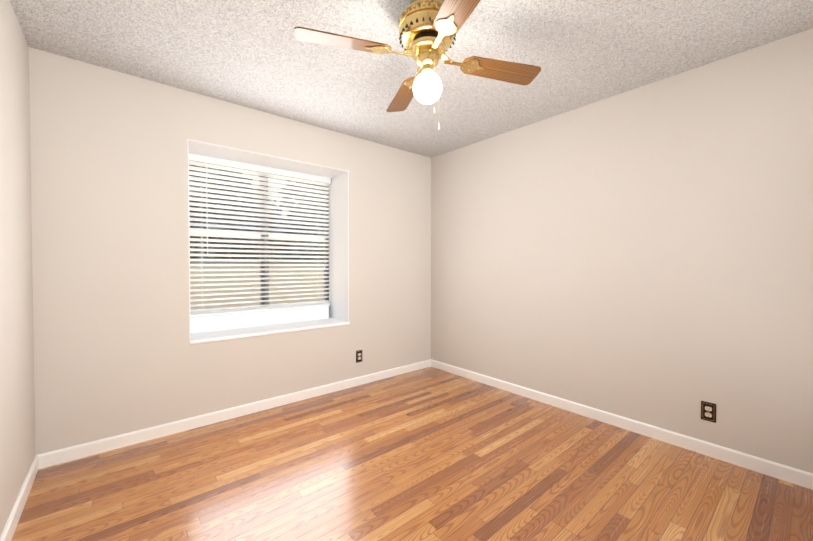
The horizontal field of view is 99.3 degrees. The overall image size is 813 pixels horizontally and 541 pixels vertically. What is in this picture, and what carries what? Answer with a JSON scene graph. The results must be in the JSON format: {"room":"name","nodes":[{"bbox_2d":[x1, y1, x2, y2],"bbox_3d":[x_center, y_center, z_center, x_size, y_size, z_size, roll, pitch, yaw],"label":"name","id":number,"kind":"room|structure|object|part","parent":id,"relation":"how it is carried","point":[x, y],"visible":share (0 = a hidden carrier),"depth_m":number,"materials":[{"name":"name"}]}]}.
{"room":"empty bedroom","nodes":[
{"label":"empty bedroom","id":0,"kind":"room"},
{"bbox_2d":[0,0,35,536],"bbox_3d":[-1.207,-0.042,0.778,0.100,2.440,3.980,-1,1,-40],"label":"wall","id":1,"kind":"structure","parent":0,"point":[17,427],"depth_m":1.66,"materials":[{"name":"paint"}]},
{"bbox_2d":[0,455,38,540],"bbox_3d":[-1.054,1.139,0.702,0.013,0.082,3.440,-1,1,-40],"label":"baseboard","id":2,"kind":"structure","parent":1,"relation":"attached to","point":[13,520],"depth_m":1.64,"materials":[{"name":"white wood"}]},
{"bbox_2d":[29,47,430,454],"bbox_3d":[-1.079,-0.080,3.194,3.200,2.440,0.440,-1,1,-40],"label":"wall","id":3,"kind":"structure","parent":0,"point":[116,352],"depth_m":2.37,"materials":[{"name":"paint"}]},
{"bbox_2d":[37,359,430,468],"bbox_3d":[-0.934,1.102,3.039,3.200,0.082,0.013,-1,1,-40],"label":"baseboard","id":4,"kind":"structure","parent":3,"relation":"attached to","point":[59,456],"depth_m":2.55,"materials":[{"name":"white wood"}]},
{"bbox_2d":[188,139,348,340],"bbox_3d":[-1.206,-0.226,3.086,1.322,1.456,0.440,-1,1,-40],"label":"window","id":5,"kind":"structure","parent":3,"relation":"in","point":[263,289],"depth_m":3.42,"materials":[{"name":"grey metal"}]},
{"bbox_2d":[189,153,330,317],"bbox_3d":[-1.289,-0.287,3.184,1.290,1.324,0.072,-1,1,-40],"label":"window blinds","id":6,"kind":"object","parent":5,"relation":"attached to","point":[253,168],"visible":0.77,"depth_m":3.13,"materials":[{"name":"white plastic"}]},
{"bbox_2d":[189,139,347,177],"bbox_3d":[-1.206,-0.951,3.074,1.310,0.006,0.440,-1,1,-40],"label":"lintel","id":7,"kind":"object","parent":3,"relation":"attached to","point":[219,151],"visible":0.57,"depth_m":2.94,"materials":[{"name":"white paint"}]},
{"bbox_2d":[190,317,349,343],"bbox_3d":[-1.201,0.513,3.091,1.322,0.022,0.455,-1,1,-40],"label":"window sill","id":8,"kind":"structure","parent":3,"relation":"attached to","point":[212,336],"depth_m":2.94,"materials":[{"name":"white"}]},
{"bbox_2d":[190,306,328,332],"bbox_3d":[-1.312,0.438,3.192,1.270,0.124,0.075,-1,1,-40],"label":"window sill ledge","id":9,"kind":"object","parent":8,"relation":"on","point":[219,322],"visible":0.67,"depth_m":3.11,"materials":[{"name":"white"}]},
{"bbox_2d":[356,350,361,362],"bbox_3d":[-0.468,0.852,3.429,0.072,0.117,0.008,-1,1,-40],"label":"electrical outlet","id":10,"kind":"object","parent":3,"relation":"attached to","point":[358,355],"visible":1,"depth_m":3.43,"materials":[{"name":"black plastic"}]},
{"bbox_2d":[10,0,812,157],"bbox_3d":[0.058,-1.318,1.817,3.400,0.080,3.980,-1,1,-40],"label":"ceiling","id":11,"kind":"structure","parent":0,"point":[255,54],"depth_m":2.00,"materials":[{"name":"white paint"}]},
{"bbox_2d":[294,0,540,129],"bbox_3d":[0.102,-0.980,1.677,0.934,0.592,0.934,0,1,29],"label":"ceiling fan","id":12,"kind":"object","parent":11,"relation":"hanging from","point":[429,30],"visible":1,"depth_m":1.62,"materials":[{"name":"gold metal"}]},
{"bbox_3d":[-0.288,-1.032,1.565,0.423,0.034,0.259,-1,1,-40],"label":"blade","id":13,"kind":"part","parent":12,"relation":"part of","materials":[{"name":"brown wood"}]},
{"bbox_3d":[-0.009,-1.040,2.066,0.259,0.034,0.423,-1,1,-40],"label":"blade","id":14,"kind":"part","parent":12,"relation":"part of","materials":[{"name":"brown wood"}]},
{"bbox_3d":[0.102,-1.120,1.675,0.282,0.312,0.282,-1,1,-40],"label":"motor","id":15,"kind":"part","parent":12,"relation":"part of","materials":[{"name":"gold metal"}]},
{"bbox_3d":[0.102,-0.893,1.678,0.142,0.156,0.142,-1,1,-40],"label":"bulb","id":16,"kind":"part","parent":12,"relation":"part of","materials":[{"name":"white glass"}]},
{"bbox_3d":[0.212,-1.028,1.286,0.259,0.034,0.423,-1,1,-40],"label":"blade","id":17,"kind":"part","parent":12,"relation":"part of","materials":[{"name":"brown wood"}]},
{"bbox_3d":[0.492,-1.036,1.787,0.423,0.034,0.259,-1,1,-40],"label":"blade","id":18,"kind":"part","parent":12,"relation":"part of","materials":[{"name":"brown wood"}]},
{"bbox_2d":[11,367,812,540],"bbox_3d":[0.058,1.202,1.857,3.400,0.080,3.980,-1,1,-40],"label":"floor","id":19,"kind":"structure","parent":0,"point":[430,454],"depth_m":1.89,"materials":[{"name":"brown wood"}]},
{"bbox_2d":[431,28,812,472],"bbox_3d":[1.322,-0.075,2.897,0.100,2.440,3.980,-1,1,-40],"label":"wall","id":20,"kind":"structure","parent":0,"point":[643,254],"depth_m":2.36,"materials":[{"name":"paint"}]},
{"bbox_2d":[431,359,812,489],"bbox_3d":[1.388,1.106,2.749,0.013,0.082,3.440,-1,1,-40],"label":"baseboard","id":21,"kind":"structure","parent":20,"relation":"attached to","point":[802,478],"depth_m":2.36,"materials":[{"name":"white wood"}]},
{"bbox_2d":[701,401,715,422],"bbox_3d":[1.885,0.882,2.157,0.008,0.117,0.072,-1,1,-40],"label":"electrical outlet","id":22,"kind":"object","parent":20,"relation":"attached to","point":[708,411],"visible":1,"depth_m":2.15,"materials":[{"name":"black plastic"}]}
]}

